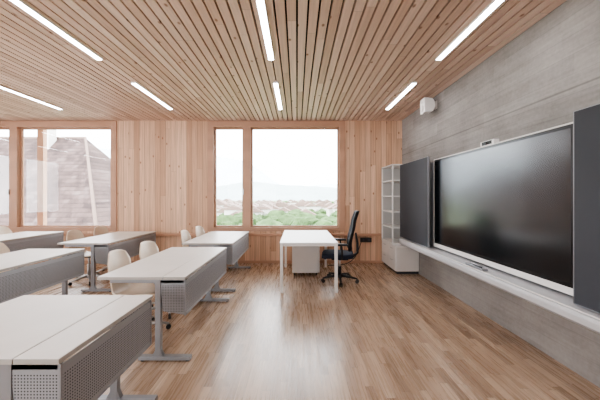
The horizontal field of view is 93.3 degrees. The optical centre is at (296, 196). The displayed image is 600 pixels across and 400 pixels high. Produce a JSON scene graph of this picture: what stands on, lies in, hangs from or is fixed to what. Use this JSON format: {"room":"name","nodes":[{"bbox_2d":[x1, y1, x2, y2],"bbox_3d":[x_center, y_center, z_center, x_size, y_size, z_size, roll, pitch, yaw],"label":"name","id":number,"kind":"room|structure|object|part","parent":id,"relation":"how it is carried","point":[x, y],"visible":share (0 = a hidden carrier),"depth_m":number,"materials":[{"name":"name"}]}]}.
{"room":"classroom","nodes":[
{"label":"classroom","id":0,"kind":"room"},
{"bbox_2d":[12,118,401,262],"bbox_3d":[-3.475,-0.140,6.325,11.550,3.180,0.250,0,0,0],"label":"wall","id":1,"kind":"structure","parent":0,"point":[162,166],"depth_m":6.20,"materials":[{"name":"beige wood"}]},
{"bbox_2d":[0,121,116,230],"bbox_3d":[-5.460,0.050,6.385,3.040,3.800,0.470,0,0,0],"label":"window","id":2,"kind":"structure","parent":1,"relation":"in","point":[16,129],"depth_m":6.18,"materials":[{"name":"brown wood"}]},
{"bbox_3d":[-5.910,0.050,6.535,0.140,3.800,0.170,0,0,0],"label":"shutter guide rail","id":3,"kind":"part","parent":2,"relation":"part of","materials":[{"name":"beige wood"}]},
{"bbox_2d":[38,261,380,262],"bbox_3d":[-3.580,1.420,6.192,10.840,0.060,0.014,0,0,0],"label":"baseboard","id":4,"kind":"structure","parent":1,"relation":"attached to","point":[42,261],"depth_m":6.19,"materials":[{"name":"brown wood"}]},
{"bbox_2d":[64,233,381,235],"bbox_3d":[-3.580,0.823,6.175,10.840,0.055,0.049,0,0,0],"label":"trim","id":5,"kind":"structure","parent":1,"relation":"attached to","point":[65,234],"depth_m":6.15,"materials":[{"name":"brown wood"}]},
{"bbox_2d":[208,121,344,230],"bbox_3d":[-0.450,-0.450,6.325,3.000,2.430,0.350,0,0,0],"label":"window","id":6,"kind":"structure","parent":1,"relation":"in","point":[247,127],"depth_m":6.18,"materials":[{"name":"brown wood"}]},
{"bbox_2d":[328,238,371,265],"bbox_3d":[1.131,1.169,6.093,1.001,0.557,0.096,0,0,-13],"label":"wall socket","id":7,"kind":"object","parent":1,"relation":"attached to","point":[361,239],"visible":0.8,"depth_m":6.16,"materials":[{"name":"black plastic"}]},
{"bbox_2d":[0,0,566,120],"bbox_3d":[-3.325,-1.845,1.600,11.850,0.350,9.700,0,0,0],"label":"ceiling","id":8,"kind":"structure","parent":0,"point":[207,60],"depth_m":3.37,"materials":[{"name":"brown wood"}]},
{"bbox_2d":[0,85,62,109],"bbox_3d":[-4.450,-1.666,4.720,0.072,0.044,1.240,0,0,0],"label":"ceiling light","id":9,"kind":"object","parent":8,"relation":"in","point":[2,87],"depth_m":4.68,"materials":[{"name":"white plastic"}]},
{"bbox_2d":[10,0,102,59],"bbox_3d":[-2.370,-1.666,2.790,0.072,0.044,1.240,0,0,0],"label":"ceiling light","id":10,"kind":"object","parent":8,"relation":"in","point":[20,3],"depth_m":2.75,"materials":[{"name":"white plastic"}]},
{"bbox_2d":[131,81,172,109],"bbox_3d":[-2.370,-1.666,4.720,0.072,0.044,1.240,0,0,0],"label":"ceiling light","id":11,"kind":"object","parent":8,"relation":"in","point":[136,84],"depth_m":4.59,"materials":[{"name":"white plastic"}]},
{"bbox_2d":[256,0,273,59],"bbox_3d":[-0.310,-1.666,2.790,0.072,0.044,1.240,0,0,0],"label":"ceiling light","id":12,"kind":"object","parent":8,"relation":"in","point":[261,6],"depth_m":2.75,"materials":[{"name":"white plastic"}]},
{"bbox_2d":[273,80,281,109],"bbox_3d":[-0.310,-1.666,4.720,0.072,0.044,1.240,0,0,0],"label":"ceiling light","id":13,"kind":"object","parent":8,"relation":"in","point":[276,86],"depth_m":4.54,"materials":[{"name":"white plastic"}]},
{"bbox_2d":[385,81,416,109],"bbox_3d":[1.700,-1.666,4.720,0.072,0.044,1.240,0,0,0],"label":"ceiling light","id":14,"kind":"object","parent":8,"relation":"in","point":[411,84],"depth_m":4.59,"materials":[{"name":"white plastic"}]},
{"bbox_2d":[435,0,503,59],"bbox_3d":[1.700,-1.666,2.790,0.072,0.044,1.240,0,0,0],"label":"ceiling light","id":15,"kind":"object","parent":8,"relation":"in","point":[494,4],"depth_m":2.75,"materials":[{"name":"white plastic"}]},
{"bbox_2d":[16,263,599,399],"bbox_3d":[-3.325,1.550,1.600,11.850,0.200,9.700,0,0,0],"label":"floor","id":16,"kind":"structure","parent":0,"point":[387,335],"depth_m":2.73,"materials":[{"name":"brown wood"}]},
{"bbox_2d":[0,242,10,272],"bbox_3d":[-3.567,1.007,3.523,0.576,0.886,0.534,0,0,3],"label":"chair","id":17,"kind":"object","parent":16,"relation":"on","point":[3,248],"visible":0.02,"depth_m":3.66,"materials":[{"name":"white plastic"}]},
{"bbox_2d":[0,226,26,269],"bbox_3d":[-5.459,1.007,5.473,0.576,0.886,0.534,0,0,-3],"label":"chair","id":18,"kind":"object","parent":16,"relation":"on","point":[3,230],"visible":0.12,"depth_m":5.52,"materials":[{"name":"white plastic"}]},
{"bbox_2d":[0,231,63,259],"bbox_3d":[-5.115,1.075,5.040,0.810,0.750,1.480,0,0,0],"label":"student desk","id":19,"kind":"object","parent":16,"relation":"on","point":[17,241],"visible":0.56,"depth_m":5.23,"materials":[{"name":"laminate"}]},
{"bbox_2d":[0,249,84,303],"bbox_3d":[-3.235,1.075,3.100,0.810,0.750,1.480,0,0,0],"label":"student desk","id":20,"kind":"object","parent":16,"relation":"on","point":[30,279],"visible":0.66,"depth_m":3.23,"materials":[{"name":"laminate"}]},
{"bbox_2d":[0,295,157,399],"bbox_3d":[-1.470,1.075,1.625,0.960,0.750,0.800,0,0,0],"label":"student desk","id":21,"kind":"object","parent":16,"relation":"on","point":[38,333],"visible":1,"depth_m":1.52,"materials":[{"name":"laminate"}]},
{"bbox_2d":[66,230,100,285],"bbox_3d":[-3.569,1.007,4.873,0.576,0.886,0.534,0,0,-3],"label":"chair","id":22,"kind":"object","parent":16,"relation":"on","point":[71,234],"visible":0.45,"depth_m":4.83,"materials":[{"name":"white plastic"}]},
{"bbox_2d":[94,226,110,272],"bbox_3d":[-3.567,1.007,5.503,0.576,0.886,0.534,0,0,2],"label":"chair","id":23,"kind":"object","parent":16,"relation":"on","point":[98,230],"visible":0.17,"depth_m":5.50,"materials":[{"name":"white plastic"}]},
{"bbox_2d":[57,231,155,291],"bbox_3d":[-3.235,1.075,5.040,0.810,0.750,1.480,0,0,0],"label":"student desk","id":24,"kind":"object","parent":16,"relation":"on","point":[99,244],"visible":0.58,"depth_m":4.56,"materials":[{"name":"laminate"}]},
{"bbox_2d":[107,249,170,328],"bbox_3d":[-1.669,1.007,3.043,0.576,0.886,0.534,0,0,-3],"label":"chair","id":25,"kind":"object","parent":16,"relation":"on","point":[118,258],"visible":0.51,"depth_m":3.02,"materials":[{"name":"white plastic"}]},
{"bbox_2d":[139,241,170,318],"bbox_3d":[-1.667,1.007,3.623,0.576,0.886,0.534,0,0,3],"label":"chair","id":26,"kind":"object","parent":16,"relation":"on","point":[147,248],"visible":0.19,"depth_m":3.63,"materials":[{"name":"white plastic"}]},
{"bbox_2d":[97,247,229,360],"bbox_3d":[-1.345,1.075,3.220,0.810,0.750,1.480,0,0,0],"label":"student desk","id":27,"kind":"object","parent":16,"relation":"on","point":[169,269],"visible":0.98,"depth_m":2.66,"materials":[{"name":"laminate"}]},
{"bbox_2d":[181,230,200,278],"bbox_3d":[-1.668,1.007,4.843,0.576,0.886,0.534,0,0,-2],"label":"chair","id":28,"kind":"object","parent":16,"relation":"on","point":[185,235],"visible":0.14,"depth_m":4.86,"materials":[{"name":"white plastic"}]},
{"bbox_2d":[195,226,204,266],"bbox_3d":[-1.667,1.007,5.524,0.576,0.886,0.534,0,0,2],"label":"chair","id":29,"kind":"object","parent":16,"relation":"on","point":[199,230],"visible":0.17,"depth_m":5.56,"materials":[{"name":"white plastic"}]},
{"bbox_2d":[182,231,250,291],"bbox_3d":[-1.345,1.075,5.040,0.810,0.750,1.480,0,0,0],"label":"student desk","id":30,"kind":"object","parent":16,"relation":"on","point":[227,239],"visible":0.93,"depth_m":4.67,"materials":[{"name":"laminate"}]},
{"bbox_2d":[292,246,319,274],"bbox_3d":[0.170,1.120,5.510,0.520,0.659,0.580,0,0,0],"label":"drawer pedestal","id":31,"kind":"object","parent":16,"relation":"on","point":[305,259],"visible":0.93,"depth_m":5.22,"materials":[{"name":"white paint"}]},
{"bbox_2d":[280,230,337,292],"bbox_3d":[0.180,1.069,5.075,0.880,0.762,1.610,0,0,0],"label":"desk","id":32,"kind":"object","parent":16,"relation":"on","point":[290,237],"visible":1,"depth_m":4.38,"materials":[{"name":"white paint"}]},
{"bbox_2d":[321,211,358,286],"bbox_3d":[0.742,0.843,4.874,0.652,1.214,0.650,0,0,7],"label":"office chair","id":33,"kind":"object","parent":16,"relation":"on","point":[328,253],"visible":0.98,"depth_m":4.77,"materials":[{"name":"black fabric"}]},
{"bbox_2d":[382,240,418,273],"bbox_3d":[2.064,1.188,5.747,0.452,0.525,0.895,0,0,0],"label":"base cabinet","id":34,"kind":"object","parent":16,"relation":"on","point":[401,259],"visible":0.92,"depth_m":5.32,"materials":[{"name":"white paint"}]},
{"bbox_2d":[382,164,403,244],"bbox_3d":[2.070,0.142,5.845,0.440,1.564,0.690,0,0,0],"label":"open bookshelf","id":35,"kind":"object","parent":34,"relation":"on","point":[390,174],"visible":0.53,"depth_m":6.17,"materials":[{"name":"white paint"}]},
{"bbox_2d":[402,0,599,387],"bbox_3d":[2.450,-0.140,1.600,0.300,3.180,9.700,0,0,0],"label":"wall","id":36,"kind":"structure","parent":0,"point":[550,71],"depth_m":2.89,"materials":[{"name":"concrete"}]},
{"bbox_2d":[420,97,436,114],"bbox_3d":[2.178,-1.500,4.680,0.245,0.239,0.170,0,0,0],"label":"wall speaker","id":37,"kind":"object","parent":36,"relation":"attached to","point":[427,105],"visible":1,"depth_m":4.59,"materials":[{"name":"white paint"}]},
{"bbox_2d":[399,103,599,333],"bbox_3d":[2.100,0.137,3.160,0.400,1.506,4.612,0,0,0],"label":"display board","id":38,"kind":"object","parent":36,"relation":"attached to","point":[519,216],"visible":1,"depth_m":2.59,"materials":[{"name":"black glass"}]},
{"bbox_2d":[480,139,498,146],"bbox_3d":[2.140,-0.598,3.150,0.100,0.054,0.220,0,0,0],"label":"camera","id":39,"kind":"object","parent":38,"relation":"on","point":[491,141],"visible":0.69,"depth_m":3.11,"materials":[{"name":"white paint"}]},
{"bbox_3d":[2.095,0.828,3.070,0.390,0.124,4.420,0,0,0],"label":"tray rail","id":40,"kind":"part","parent":38,"relation":"part of","materials":[{"name":"white metal"}]},
{"label":"outside","id":41,"kind":"structure","parent":0,"visible":0},
{"bbox_2d":[98,148,336,214],"bbox_3d":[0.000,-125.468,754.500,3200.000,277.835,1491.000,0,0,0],"label":"mountain","id":42,"kind":"structure","parent":41,"point":[229,170],"depth_m":1071.71},
{"bbox_2d":[0,130,109,224],"bbox_3d":[-19.557,2.950,21.250,16.887,17.000,11.100,0,0,0],"label":"neighbouring house","id":43,"kind":"structure","parent":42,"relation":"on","point":[78,172],"depth_m":18.32,"materials":[{"name":"tile"}]},
{"bbox_2d":[217,199,336,224],"bbox_3d":[1.136,7.363,268.400,328.245,10.403,435.626,0,0,0],"label":"valley townscape","id":44,"kind":"structure","parent":42,"relation":"on","point":[229,212],"depth_m":135.52,"materials":[{"name":"green plant"}]}
]}

